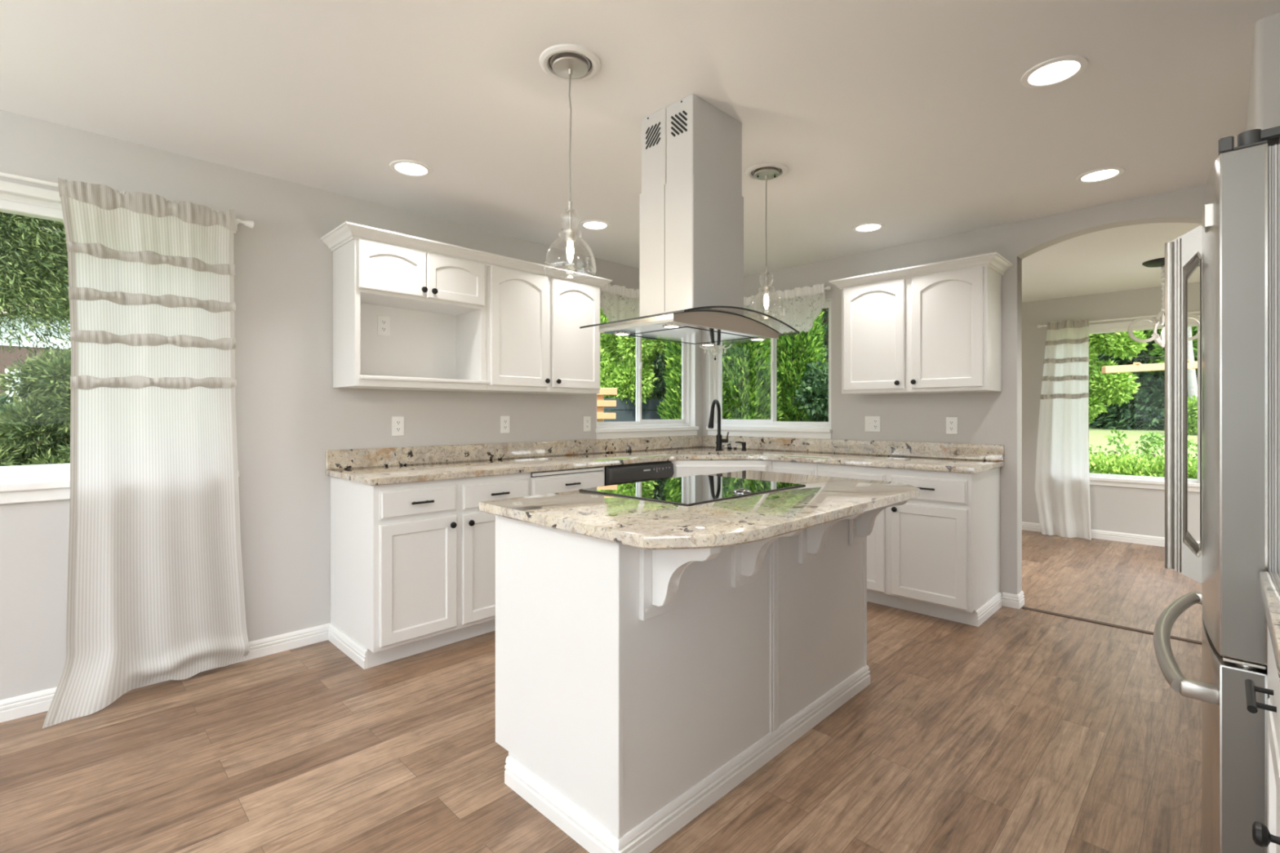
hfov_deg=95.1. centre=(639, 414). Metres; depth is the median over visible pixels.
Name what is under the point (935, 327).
upper cabinet
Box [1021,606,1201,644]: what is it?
trim
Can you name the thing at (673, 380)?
arborvitae
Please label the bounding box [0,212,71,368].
tree
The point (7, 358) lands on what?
house
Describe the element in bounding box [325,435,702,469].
backsplash
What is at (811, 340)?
tree
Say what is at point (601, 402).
rack
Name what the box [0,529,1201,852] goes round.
floor
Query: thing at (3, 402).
shrub
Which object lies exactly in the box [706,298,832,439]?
window
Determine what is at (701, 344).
lamp
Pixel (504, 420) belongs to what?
outlet
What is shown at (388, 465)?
countertop
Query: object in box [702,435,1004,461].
backsplash
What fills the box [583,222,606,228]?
diffuser
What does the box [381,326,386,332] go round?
receptacle
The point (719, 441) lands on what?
faucet
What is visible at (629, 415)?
fence
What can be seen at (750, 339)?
lamp
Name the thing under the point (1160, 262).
chandelier
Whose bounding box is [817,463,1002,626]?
base cabinet
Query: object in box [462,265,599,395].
upper cabinet
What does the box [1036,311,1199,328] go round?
curtain rod
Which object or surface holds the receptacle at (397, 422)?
attached to the outlet at (397, 422)
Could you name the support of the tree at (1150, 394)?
on the lawn
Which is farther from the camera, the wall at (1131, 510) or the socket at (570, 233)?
the wall at (1131, 510)
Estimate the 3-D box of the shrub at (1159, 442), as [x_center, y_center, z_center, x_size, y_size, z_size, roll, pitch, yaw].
[10.112,1.037,11.528,0.599,1.401,0.854,0,0,45]
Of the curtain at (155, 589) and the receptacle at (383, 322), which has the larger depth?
the receptacle at (383, 322)
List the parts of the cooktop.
frame, knob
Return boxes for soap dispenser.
[734,441,746,449]
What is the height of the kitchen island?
0.889 m
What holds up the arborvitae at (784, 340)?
on the lawn
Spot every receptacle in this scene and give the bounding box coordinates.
[381,320,386,324]
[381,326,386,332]
[395,420,400,425]
[395,426,400,431]
[949,420,954,424]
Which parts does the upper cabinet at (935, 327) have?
door, knob, knob, crown molding, door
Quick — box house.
[0,303,71,449]
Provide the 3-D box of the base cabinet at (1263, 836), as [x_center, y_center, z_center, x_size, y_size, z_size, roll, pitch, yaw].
[1.110,0.782,0.588,0.690,0.888,0.900,0,0,45]
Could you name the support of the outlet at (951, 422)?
attached to the wall at (983, 417)
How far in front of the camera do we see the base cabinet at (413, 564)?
2.97 m
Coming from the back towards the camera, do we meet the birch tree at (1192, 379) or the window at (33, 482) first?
the birch tree at (1192, 379)
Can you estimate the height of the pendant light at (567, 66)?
0.732 m
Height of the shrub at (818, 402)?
2.660 m
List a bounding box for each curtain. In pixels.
[42,177,249,728]
[1034,318,1091,540]
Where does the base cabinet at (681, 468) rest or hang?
on the floor
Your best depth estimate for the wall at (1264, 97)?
1.79 m
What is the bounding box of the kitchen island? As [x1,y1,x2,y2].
[495,500,908,852]
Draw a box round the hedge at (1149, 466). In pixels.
[1088,449,1197,479]
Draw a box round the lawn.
[1088,426,1197,479]
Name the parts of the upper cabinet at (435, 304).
door, knob, knob, door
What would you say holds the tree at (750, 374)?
on the lawn
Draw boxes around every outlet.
[377,315,390,336]
[391,416,404,435]
[500,416,509,433]
[583,416,591,431]
[864,416,879,431]
[946,417,957,434]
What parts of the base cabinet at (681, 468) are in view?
drawer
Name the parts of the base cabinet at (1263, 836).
pull, knob, door, drawer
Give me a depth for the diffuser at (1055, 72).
2.07 m
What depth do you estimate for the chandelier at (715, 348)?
5.00 m
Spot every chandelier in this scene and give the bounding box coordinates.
[698,343,732,359]
[1128,257,1199,351]
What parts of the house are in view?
pane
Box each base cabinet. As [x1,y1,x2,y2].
[328,472,529,669]
[529,466,604,495]
[670,460,772,478]
[772,460,817,475]
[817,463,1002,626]
[1244,626,1279,852]
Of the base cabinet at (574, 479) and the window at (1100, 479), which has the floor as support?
the base cabinet at (574, 479)
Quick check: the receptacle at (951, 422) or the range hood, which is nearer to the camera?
the range hood
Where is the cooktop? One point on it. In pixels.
(688, 491)
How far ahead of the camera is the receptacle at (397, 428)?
3.45 m
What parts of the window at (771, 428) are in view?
sill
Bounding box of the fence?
[604,398,673,422]
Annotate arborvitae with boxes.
[656,341,742,419]
[737,339,802,421]
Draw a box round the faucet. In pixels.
[707,399,728,449]
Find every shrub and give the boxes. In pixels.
[0,346,71,466]
[0,395,65,466]
[791,358,828,422]
[1088,427,1151,457]
[1133,431,1164,457]
[1156,437,1197,459]
[1187,395,1197,435]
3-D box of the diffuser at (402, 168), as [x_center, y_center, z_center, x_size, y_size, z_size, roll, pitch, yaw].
[-1.130,-1.212,2.890,0.147,0.003,0.147,0,0,45]
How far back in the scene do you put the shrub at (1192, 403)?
23.93 m
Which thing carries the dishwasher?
on the floor
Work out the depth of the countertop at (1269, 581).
0.94 m
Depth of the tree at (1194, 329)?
27.58 m
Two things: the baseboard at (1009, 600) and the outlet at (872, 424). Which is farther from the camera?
the outlet at (872, 424)
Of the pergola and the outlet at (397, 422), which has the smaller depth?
the outlet at (397, 422)
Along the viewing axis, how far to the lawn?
22.47 m
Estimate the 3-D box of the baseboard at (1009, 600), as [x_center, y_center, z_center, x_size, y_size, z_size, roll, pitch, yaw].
[2.396,1.183,3.756,0.094,0.085,0.135,0,0,45]
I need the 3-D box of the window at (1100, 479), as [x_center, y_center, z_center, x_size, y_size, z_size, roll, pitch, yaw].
[4.663,-0.092,5.662,1.180,1.583,0.155,0,0,45]
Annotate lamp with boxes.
[613,332,630,335]
[662,324,680,328]
[700,343,715,346]
[749,337,765,340]
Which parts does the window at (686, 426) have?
sill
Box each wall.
[0,109,702,700]
[702,184,1205,599]
[1022,282,1199,541]
[1245,13,1279,131]
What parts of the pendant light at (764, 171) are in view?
cord, lamp shade, bulb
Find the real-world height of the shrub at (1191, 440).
1.356 m
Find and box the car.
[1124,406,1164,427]
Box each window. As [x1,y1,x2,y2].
[0,180,239,504]
[595,302,698,439]
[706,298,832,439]
[1088,315,1199,492]
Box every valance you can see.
[600,283,639,321]
[743,283,825,333]
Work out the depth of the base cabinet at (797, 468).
4.11 m
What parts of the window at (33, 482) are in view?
head casing, sill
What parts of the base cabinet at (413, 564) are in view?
molding, drawer, door, pull, knob, knob, door, drawer, pull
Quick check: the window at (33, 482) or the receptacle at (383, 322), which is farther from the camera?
the receptacle at (383, 322)
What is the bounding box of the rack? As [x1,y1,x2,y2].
[596,387,617,422]
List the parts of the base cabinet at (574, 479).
pull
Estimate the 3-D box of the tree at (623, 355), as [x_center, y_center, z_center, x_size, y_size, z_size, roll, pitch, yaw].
[-0.314,-0.704,10.456,2.137,5.064,1.637,0,0,45]
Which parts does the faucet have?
spout, handle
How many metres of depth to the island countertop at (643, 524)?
1.84 m
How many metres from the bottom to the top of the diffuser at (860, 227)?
0.003 m
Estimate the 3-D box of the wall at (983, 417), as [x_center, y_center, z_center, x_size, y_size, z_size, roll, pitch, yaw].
[2.142,-0.064,4.019,4.275,2.580,0.120,0,0,45]
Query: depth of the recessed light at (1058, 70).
2.07 m
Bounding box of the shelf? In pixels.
[359,374,489,384]
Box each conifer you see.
[600,321,672,422]
[600,335,677,422]
[735,307,828,421]
[1120,362,1196,427]
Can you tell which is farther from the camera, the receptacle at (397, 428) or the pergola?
the pergola
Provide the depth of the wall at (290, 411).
3.03 m
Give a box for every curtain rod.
[0,172,254,231]
[763,285,831,298]
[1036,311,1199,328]
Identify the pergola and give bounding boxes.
[1101,359,1197,373]
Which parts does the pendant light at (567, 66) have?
lamp shade, cord, bulb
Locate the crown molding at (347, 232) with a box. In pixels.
[320,221,612,288]
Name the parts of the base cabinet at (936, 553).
drawer, door, knob, pull, drawer, door, molding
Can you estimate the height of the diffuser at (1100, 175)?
0.003 m
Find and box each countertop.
[325,435,1004,485]
[479,470,919,550]
[1259,571,1279,679]
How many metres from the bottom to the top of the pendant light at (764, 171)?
0.732 m
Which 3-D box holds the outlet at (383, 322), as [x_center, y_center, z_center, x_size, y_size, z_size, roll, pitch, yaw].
[-1.478,-0.509,3.377,0.007,0.116,0.072,0,0,45]
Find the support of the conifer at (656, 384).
on the lawn
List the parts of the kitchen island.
molding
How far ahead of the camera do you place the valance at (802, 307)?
4.76 m
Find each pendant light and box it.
[538,44,600,277]
[744,162,788,318]
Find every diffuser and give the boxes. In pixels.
[395,162,426,174]
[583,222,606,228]
[856,224,880,231]
[1028,60,1079,84]
[1081,169,1118,181]
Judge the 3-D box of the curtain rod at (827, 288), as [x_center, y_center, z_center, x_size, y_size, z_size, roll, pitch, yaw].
[1.040,-0.974,4.972,1.260,0.031,0.083,0,0,45]
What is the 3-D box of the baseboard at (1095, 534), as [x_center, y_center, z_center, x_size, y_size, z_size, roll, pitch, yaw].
[5.053,1.183,5.203,3.380,0.085,0.015,0,0,45]
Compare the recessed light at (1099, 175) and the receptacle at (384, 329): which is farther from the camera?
the receptacle at (384, 329)
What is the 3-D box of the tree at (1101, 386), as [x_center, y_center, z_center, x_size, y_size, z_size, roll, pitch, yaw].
[9.872,-1.579,12.927,2.122,6.585,1.949,0,0,45]
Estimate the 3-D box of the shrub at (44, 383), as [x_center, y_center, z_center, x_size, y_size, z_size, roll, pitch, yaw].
[-5.519,0.498,5.564,1.548,2.300,1.498,0,0,45]
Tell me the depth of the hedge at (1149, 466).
7.69 m
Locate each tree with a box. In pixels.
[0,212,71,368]
[600,308,675,410]
[722,340,786,421]
[761,310,828,422]
[1088,328,1197,431]
[1088,330,1148,441]
[1134,326,1197,380]
[1187,326,1197,399]
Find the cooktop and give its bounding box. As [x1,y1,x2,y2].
[578,475,805,506]
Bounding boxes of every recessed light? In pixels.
[389,160,431,177]
[579,219,610,230]
[852,222,884,232]
[1020,54,1088,88]
[1075,166,1124,183]
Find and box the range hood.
[579,93,799,346]
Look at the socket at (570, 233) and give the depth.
2.02 m
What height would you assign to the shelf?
0.020 m
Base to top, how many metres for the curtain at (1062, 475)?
2.158 m
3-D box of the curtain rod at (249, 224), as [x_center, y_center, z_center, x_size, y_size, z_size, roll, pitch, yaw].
[-2.606,-0.929,2.206,0.102,0.050,1.951,0,0,45]
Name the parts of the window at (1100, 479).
head casing, sill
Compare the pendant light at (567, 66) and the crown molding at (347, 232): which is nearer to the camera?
the pendant light at (567, 66)
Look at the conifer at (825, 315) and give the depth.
10.45 m
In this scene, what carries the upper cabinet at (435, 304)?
attached to the wall at (290, 411)
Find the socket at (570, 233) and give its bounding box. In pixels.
[564,200,575,242]
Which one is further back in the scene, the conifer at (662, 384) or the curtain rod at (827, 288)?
the conifer at (662, 384)
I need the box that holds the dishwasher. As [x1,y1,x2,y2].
[604,461,673,485]
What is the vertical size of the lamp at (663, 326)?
0.004 m
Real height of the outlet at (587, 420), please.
0.116 m
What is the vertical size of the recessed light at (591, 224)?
0.008 m
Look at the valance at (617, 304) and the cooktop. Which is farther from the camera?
the valance at (617, 304)
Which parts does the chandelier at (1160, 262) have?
arm, arm, cord, bulb, arm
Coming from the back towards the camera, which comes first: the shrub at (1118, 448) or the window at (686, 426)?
the shrub at (1118, 448)
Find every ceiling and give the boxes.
[0,0,1279,275]
[1022,222,1201,302]
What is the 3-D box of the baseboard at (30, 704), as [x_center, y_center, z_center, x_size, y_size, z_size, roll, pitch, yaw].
[-3.195,1.183,1.677,0.015,0.085,4.270,0,0,45]
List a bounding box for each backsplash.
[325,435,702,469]
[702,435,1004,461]
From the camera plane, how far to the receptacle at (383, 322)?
3.37 m
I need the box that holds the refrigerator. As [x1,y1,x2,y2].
[1153,125,1279,852]
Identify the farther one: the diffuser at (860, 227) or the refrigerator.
the diffuser at (860, 227)
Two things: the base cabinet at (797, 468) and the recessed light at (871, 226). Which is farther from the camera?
the base cabinet at (797, 468)
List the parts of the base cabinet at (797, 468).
drawer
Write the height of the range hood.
0.894 m
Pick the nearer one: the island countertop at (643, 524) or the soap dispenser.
the island countertop at (643, 524)
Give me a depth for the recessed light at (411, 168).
2.88 m
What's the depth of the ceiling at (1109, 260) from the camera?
4.62 m
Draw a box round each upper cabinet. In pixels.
[333,238,489,391]
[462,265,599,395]
[828,252,1013,395]
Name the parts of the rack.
post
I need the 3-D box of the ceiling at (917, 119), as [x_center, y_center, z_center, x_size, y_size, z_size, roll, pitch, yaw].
[-0.524,-1.274,1.341,4.275,0.120,7.560,0,0,45]
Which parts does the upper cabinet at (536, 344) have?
door, door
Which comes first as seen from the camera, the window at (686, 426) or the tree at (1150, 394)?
the window at (686, 426)
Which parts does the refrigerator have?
handle, handle, handle, handle post, handle post, freezer drawer, door, edge panel, edge panel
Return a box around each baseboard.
[0,622,329,722]
[1002,591,1024,608]
[1022,521,1199,546]
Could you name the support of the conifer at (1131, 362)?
on the lawn
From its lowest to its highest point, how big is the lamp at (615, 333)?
0.004 m

